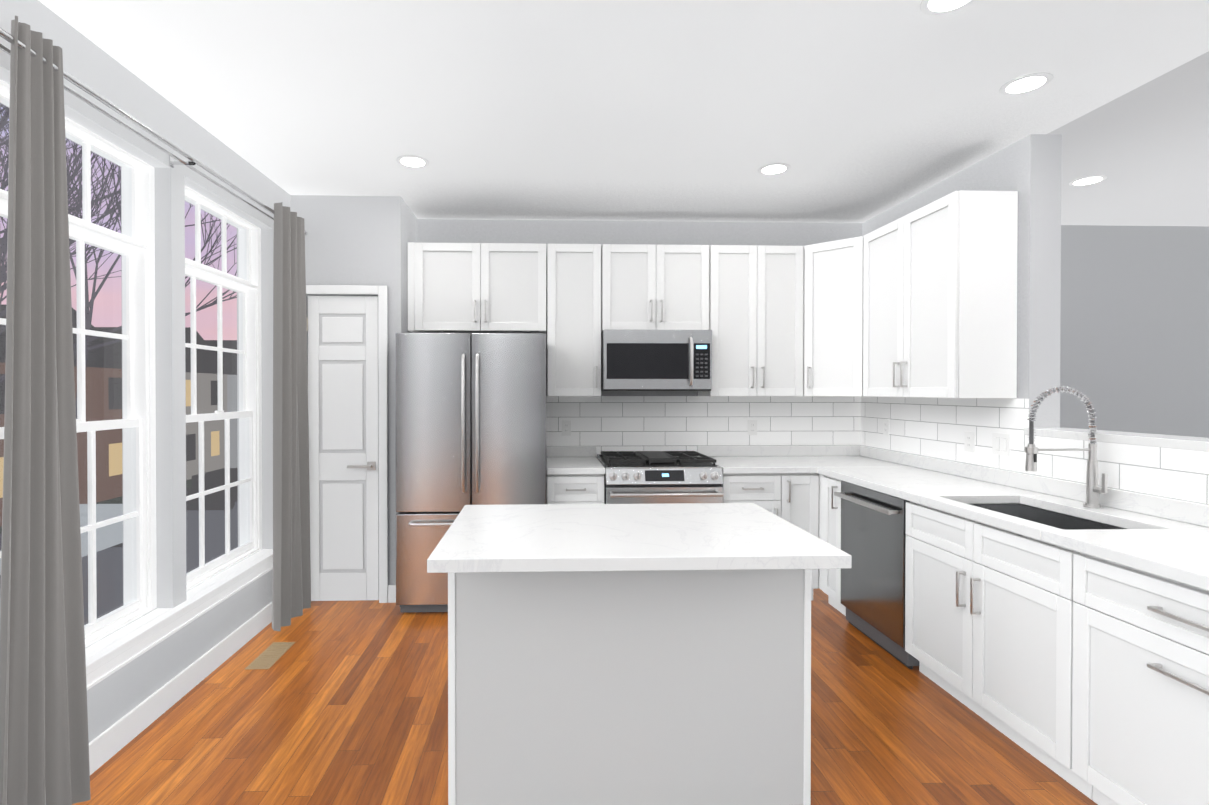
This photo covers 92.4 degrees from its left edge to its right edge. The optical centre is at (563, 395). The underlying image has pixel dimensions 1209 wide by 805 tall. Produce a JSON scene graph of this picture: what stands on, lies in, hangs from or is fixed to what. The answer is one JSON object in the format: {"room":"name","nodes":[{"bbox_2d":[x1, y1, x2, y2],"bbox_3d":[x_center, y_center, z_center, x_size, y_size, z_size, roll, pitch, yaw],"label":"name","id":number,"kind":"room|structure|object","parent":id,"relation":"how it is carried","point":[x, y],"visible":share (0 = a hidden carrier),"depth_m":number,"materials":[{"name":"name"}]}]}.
{"room":"kitchen","nodes":[
{"label":"kitchen","id":0,"kind":"room"},
{"bbox_2d":[0,0,290,742],"bbox_3d":[-1.802,0.054,0.501,0.220,2.700,7.650,0,0,-2],"label":"wall","id":1,"kind":"structure","parent":0,"point":[115,697],"depth_m":2.61,"materials":[{"name":"grey paint"}]},
{"bbox_2d":[0,80,156,646],"bbox_3d":[-1.877,-0.028,2.156,0.120,1.976,0.882,0,0,-2],"label":"window unit","id":2,"kind":"structure","parent":1,"relation":"in","point":[133,244],"depth_m":2.53,"materials":[{"name":"white wood"}]},
{"bbox_2d":[0,16,310,804],"bbox_3d":[-1.661,0.124,2.309,0.177,2.505,3.055,0,0,-2],"label":"curtains","id":3,"kind":"object","parent":1,"relation":"attached to","point":[44,748],"visible":1,"depth_m":1.84,"materials":[{"name":"grey fabric"}]},
{"bbox_2d":[85,549,272,689],"bbox_3d":[-1.774,1.011,2.655,0.116,0.105,1.990,0,0,-2],"label":"window sill","id":4,"kind":"structure","parent":1,"relation":"attached to","point":[109,655],"depth_m":2.53,"materials":[{"name":"white wood"}]},
{"bbox_2d":[89,602,271,774],"bbox_3d":[-1.669,1.348,0.264,0.030,0.115,7.150,0,0,-2],"label":"baseboard","id":5,"kind":"structure","parent":1,"relation":"attached to","point":[114,739],"depth_m":2.56,"materials":[{"name":"white wood"}]},
{"bbox_2d":[185,185,261,590],"bbox_3d":[-1.910,-0.035,3.135,0.120,1.976,0.873,0,0,-2],"label":"window unit","id":6,"kind":"structure","parent":1,"relation":"in","point":[245,284],"depth_m":3.38,"materials":[{"name":"white wood"}]},
{"bbox_2d":[291,195,416,584],"bbox_3d":[-1.451,0.029,4.089,0.721,2.700,0.500,0,0,-2],"label":"wall","id":7,"kind":"structure","parent":0,"point":[357,240],"depth_m":3.84,"materials":[{"name":"grey paint"}]},
{"bbox_2d":[307,296,378,600],"bbox_3d":[-1.472,0.357,3.845,0.468,2.030,0.085,0,0,-2],"label":"closet door","id":8,"kind":"structure","parent":7,"relation":"in","point":[343,394],"depth_m":3.85,"materials":[{"name":"white wood"}]},
{"bbox_2d":[306,285,387,602],"bbox_3d":[-1.469,0.328,3.838,0.598,2.105,0.030,0,0,-2],"label":"door frame","id":9,"kind":"structure","parent":7,"relation":"attached to","point":[381,291],"depth_m":3.83,"materials":[{"name":"white wood"}]},
{"bbox_2d":[72,588,1097,804],"bbox_3d":[2.231,1.432,0.795,8.900,0.060,7.950,0,0,-2],"label":"floor","id":10,"kind":"structure","parent":0,"point":[341,703],"depth_m":2.38,"materials":[{"name":"brown wood"}]},
{"bbox_2d":[245,642,294,669],"bbox_3d":[-1.557,1.382,3.080,0.120,0.006,0.310,0,0,-2],"label":"floor vent","id":11,"kind":"object","parent":10,"relation":"in","point":[270,655],"visible":1,"depth_m":3.06,"materials":[{"name":"beige metal"}]},
{"bbox_2d":[395,333,545,611],"bbox_3d":[-0.591,0.494,3.959,0.938,1.770,0.785,0,0,-2],"label":"fridge","id":12,"kind":"object","parent":10,"relation":"on","point":[470,419],"visible":0.75,"depth_m":3.62,"materials":[{"name":"grey metal"}]},
{"bbox_2d":[547,474,603,503],"bbox_3d":[0.069,0.944,4.052,0.375,0.867,0.665,0,0,-2],"label":"base cabinet","id":13,"kind":"object","parent":10,"relation":"on","point":[561,488],"depth_m":3.76,"materials":[{"name":"white wood"}]},
{"bbox_2d":[547,446,604,474],"bbox_3d":[0.069,0.449,4.056,0.377,0.120,0.655,0,0,-2],"label":"countertop","id":14,"kind":"structure","parent":13,"relation":"on","point":[560,459],"depth_m":4.14,"materials":[{"name":"white stone"}]},
{"bbox_2d":[448,571,810,804],"bbox_3d":[0.217,0.957,2.245,1.223,0.869,0.612,0,0,-2],"label":"kitchen island","id":15,"kind":"object","parent":10,"relation":"on","point":[629,654],"depth_m":1.94,"materials":[{"name":"grey paint"}]},
{"bbox_2d":[427,503,851,574],"bbox_3d":[0.220,0.502,2.141,1.276,0.040,0.822,0,0,-2],"label":"island countertop","id":16,"kind":"structure","parent":15,"relation":"on","point":[525,539],"depth_m":1.93,"materials":[{"name":"white stone"}]},
{"bbox_2d":[597,451,723,503],"bbox_3d":[0.644,0.900,4.038,0.763,0.958,0.730,0,0,-2],"label":"range","id":17,"kind":"object","parent":10,"relation":"on","point":[653,477],"visible":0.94,"depth_m":3.75,"materials":[{"name":"grey metal"}]},
{"bbox_2d":[721,473,814,599],"bbox_3d":[1.663,0.943,4.119,1.267,0.867,0.640,0,0,-2],"label":"base cabinet","id":18,"kind":"object","parent":10,"relation":"on","point":[789,496],"depth_m":3.80,"materials":[{"name":"white wood"}]},
{"bbox_2d":[697,445,810,473],"bbox_3d":[1.324,0.448,4.096,0.592,0.120,0.658,0,0,-2],"label":"countertop","id":19,"kind":"structure","parent":18,"relation":"on","point":[732,459],"depth_m":4.27,"materials":[{"name":"white stone"}]},
{"bbox_2d":[791,445,1208,590],"bbox_3d":[2.013,0.460,2.527,0.680,0.120,3.840,0,0,-2],"label":"countertop","id":20,"kind":"structure","parent":18,"relation":"on","point":[1167,538],"depth_m":2.47,"materials":[{"name":"white stone"}]},
{"bbox_2d":[937,503,1124,551],"bbox_3d":[1.986,0.631,2.422,0.436,0.217,0.706,0,0,-2],"label":"sink basin","id":21,"kind":"object","parent":20,"relation":"in","point":[1049,518],"visible":0.06,"depth_m":2.61,"materials":[{"name":"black metal"}]},
{"bbox_2d":[1024,386,1107,507],"bbox_3d":[2.139,0.219,2.463,0.323,0.520,0.092,0,0,-2],"label":"faucet","id":22,"kind":"object","parent":20,"relation":"on","point":[1093,489],"visible":1,"depth_m":2.47,"materials":[{"name":"silver metal"}]},
{"bbox_2d":[815,473,845,608],"bbox_3d":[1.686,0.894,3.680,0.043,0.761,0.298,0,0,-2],"label":"base cabinet","id":23,"kind":"object","parent":10,"relation":"on","point":[827,505],"depth_m":3.69,"materials":[{"name":"white wood"}]},
{"bbox_2d":[831,605,845,615],"bbox_3d":[1.772,1.329,3.686,0.025,0.102,0.298,0,0,-2],"label":"toe kick","id":24,"kind":"object","parent":10,"relation":"on","point":[843,611],"depth_m":3.65,"materials":[{"name":"white wood"}]},
{"bbox_2d":[834,480,918,668],"bbox_3d":[1.973,0.953,3.224,0.673,0.864,0.614,0,0,-2],"label":"dishwasher","id":25,"kind":"object","parent":10,"relation":"on","point":[873,533],"visible":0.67,"depth_m":3.15,"materials":[{"name":"grey metal"}]},
{"bbox_2d":[905,501,1208,804],"bbox_3d":[2.052,0.961,1.770,0.647,0.868,2.280,0,0,-2],"label":"base cabinet","id":26,"kind":"object","parent":10,"relation":"on","point":[1086,675],"depth_m":2.00,"materials":[{"name":"white wood"}]},
{"bbox_2d":[38,0,1208,226],"bbox_3d":[2.231,-1.338,0.775,8.900,0.080,7.950,0,0,-2],"label":"ceiling","id":27,"kind":"structure","parent":0,"point":[706,110],"depth_m":2.55,"materials":[{"name":"paint"}]},
{"bbox_2d":[397,155,428,167],"bbox_3d":[-0.851,-1.313,3.259,0.176,0.002,0.176,0,0,-2],"label":"recessed light","id":28,"kind":"object","parent":27,"relation":"in","point":[413,161],"visible":1,"depth_m":3.25,"materials":[{"name":"white plastic"}]},
{"bbox_2d":[758,163,789,174],"bbox_3d":[1.224,-1.314,3.369,0.176,0.002,0.176,0,0,-2],"label":"recessed light","id":29,"kind":"object","parent":27,"relation":"in","point":[773,169],"visible":1,"depth_m":3.37,"materials":[{"name":"white plastic"}]},
{"bbox_2d":[921,0,974,14],"bbox_3d":[1.274,-1.303,1.899,0.176,0.002,0.176,0,0,-2],"label":"recessed light","id":30,"kind":"object","parent":27,"relation":"in","point":[934,7],"visible":1,"depth_m":1.94,"materials":[{"name":"white plastic"}]},
{"bbox_2d":[1000,73,1052,94],"bbox_3d":[1.945,-1.307,2.437,0.176,0.002,0.176,0,0,-2],"label":"recessed light","id":31,"kind":"object","parent":27,"relation":"in","point":[1026,83],"visible":1,"depth_m":2.43,"materials":[{"name":"white plastic"}]},
{"bbox_2d":[1069,176,1106,185],"bbox_3d":[3.219,-1.315,3.555,0.176,0.002,0.176,0,0,-2],"label":"recessed light","id":32,"kind":"object","parent":27,"relation":"in","point":[1087,180],"visible":1,"depth_m":3.54,"materials":[{"name":"white plastic"}]},
{"bbox_2d":[417,219,1208,503],"bbox_3d":[2.106,0.025,4.533,8.900,2.700,0.150,0,0,-2],"label":"wall","id":33,"kind":"structure","parent":0,"point":[1134,335],"depth_m":4.53,"materials":[{"name":"grey paint"}]},
{"bbox_2d":[408,242,547,333],"bbox_3d":[-0.609,-0.756,4.196,0.964,0.612,0.328,0,0,-2],"label":"upper cabinet","id":34,"kind":"object","parent":33,"relation":"attached to","point":[470,288],"depth_m":4.04,"materials":[{"name":"white wood"}]},
{"bbox_2d":[547,244,611,395],"bbox_3d":[0.069,-0.527,4.220,0.509,1.070,0.328,0,0,-2],"label":"upper cabinet","id":35,"kind":"object","parent":33,"relation":"attached to","point":[579,275],"depth_m":4.06,"materials":[{"name":"white wood"}]},
{"bbox_2d":[612,244,699,329],"bbox_3d":[0.645,-0.761,4.238,0.760,0.604,0.328,0,0,-2],"label":"upper cabinet","id":36,"kind":"object","parent":33,"relation":"attached to","point":[655,287],"depth_m":4.08,"materials":[{"name":"white wood"}]},
{"bbox_2d":[601,329,711,390],"bbox_3d":[0.647,-0.242,4.173,0.754,0.424,0.446,0,0,-2],"label":"microwave","id":37,"kind":"object","parent":36,"relation":"attached to","point":[656,360],"visible":0.98,"depth_m":4.00,"materials":[{"name":"grey metal"}]},
{"bbox_2d":[546,396,860,481],"bbox_3d":[1.083,0.332,4.422,2.432,0.649,0.008,0,0,-2],"label":"wall tile","id":38,"kind":"structure","parent":33,"relation":"attached to","point":[646,423],"depth_m":4.42,"materials":[{"name":"white tile"}]},
{"bbox_2d":[562,420,570,435],"bbox_3d":[0.020,0.248,4.377,0.072,0.116,0.008,0,0,-2],"label":"electrical outlet","id":39,"kind":"object","parent":38,"relation":"attached to","point":[566,427],"visible":1,"depth_m":4.38,"materials":[{"name":"white plastic"}]},
{"bbox_2d":[748,420,756,434],"bbox_3d":[1.443,0.248,4.425,0.072,0.116,0.008,0,0,-2],"label":"electrical outlet","id":40,"kind":"object","parent":38,"relation":"attached to","point":[752,427],"visible":1,"depth_m":4.42,"materials":[{"name":"white plastic"}]},
{"bbox_2d":[698,245,795,395],"bbox_3d":[1.359,-0.528,4.243,0.783,1.070,0.368,0,0,-2],"label":"upper cabinet","id":41,"kind":"object","parent":33,"relation":"attached to","point":[748,292],"depth_m":4.10,"materials":[{"name":"white wood"}]},
{"bbox_2d":[796,236,859,396],"bbox_3d":[1.823,-0.525,3.953,0.347,1.067,0.346,0,0,-2],"label":"upper cabinet","id":42,"kind":"object","parent":33,"relation":"attached to","point":[827,273],"depth_m":4.00,"materials":[{"name":"white wood"}]},
{"bbox_2d":[862,134,1208,451],"bbox_3d":[2.472,0.046,1.644,0.220,2.700,5.650,0,0,-2],"label":"wall","id":43,"kind":"structure","parent":0,"point":[1028,168],"depth_m":2.92,"materials":[{"name":"grey paint"}]},
{"bbox_2d":[860,190,1017,397],"bbox_3d":[2.146,-0.522,3.442,0.368,1.070,0.915,0,0,-2],"label":"upper cabinet","id":44,"kind":"object","parent":43,"relation":"attached to","point":[920,302],"depth_m":3.07,"materials":[{"name":"white wood"}]},
{"bbox_2d":[861,397,1208,504],"bbox_3d":[2.388,0.276,1.638,0.008,0.499,5.641,0,0,-2],"label":"wall tile","id":45,"kind":"structure","parent":43,"relation":"attached to","point":[933,427],"depth_m":3.02,"materials":[{"name":"white tile"}]},
{"bbox_2d":[883,419,889,435],"bbox_3d":[2.297,0.228,4.126,0.008,0.116,0.072,0,0,-2],"label":"electrical outlet","id":46,"kind":"object","parent":45,"relation":"attached to","point":[885,426],"visible":1,"depth_m":4.12,"materials":[{"name":"white plastic"}]},
{"bbox_2d":[964,431,974,451],"bbox_3d":[2.324,0.266,3.316,0.008,0.116,0.072,0,0,-2],"label":"electrical outlet","id":47,"kind":"object","parent":45,"relation":"attached to","point":[969,441],"visible":1,"depth_m":3.31,"materials":[{"name":"white plastic"}]},
{"bbox_2d":[992,433,1009,455],"bbox_3d":[2.331,0.262,3.086,0.009,0.116,0.115,0,0,-2],"label":"light switch","id":48,"kind":"object","parent":45,"relation":"attached to","point":[1000,443],"visible":1,"depth_m":3.08,"materials":[{"name":"white plastic"}]},
{"label":"outside","id":49,"kind":"structure","parent":0,"visible":0},
{"bbox_2d":[0,467,237,624],"bbox_3d":[-31.798,4.578,23.922,57.820,0.120,130.000,0,0,-2],"label":"ground","id":50,"kind":"structure","parent":49,"point":[217,523],"depth_m":16.59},
{"bbox_2d":[0,103,236,550],"bbox_3d":[-6.546,-0.553,3.752,7.878,10.472,15.138,0,0,-2],"label":"trees","id":51,"kind":"object","parent":50,"relation":"on","point":[3,244],"depth_m":5.65,"materials":[{"name":"brown plant"}]},
{"bbox_2d":[0,304,237,573],"bbox_3d":[-20.791,0.435,31.363,14.720,8.100,56.600,0,0,-2],"label":"houses","id":52,"kind":"structure","parent":50,"relation":"on","point":[103,446],"depth_m":25.06}
]}

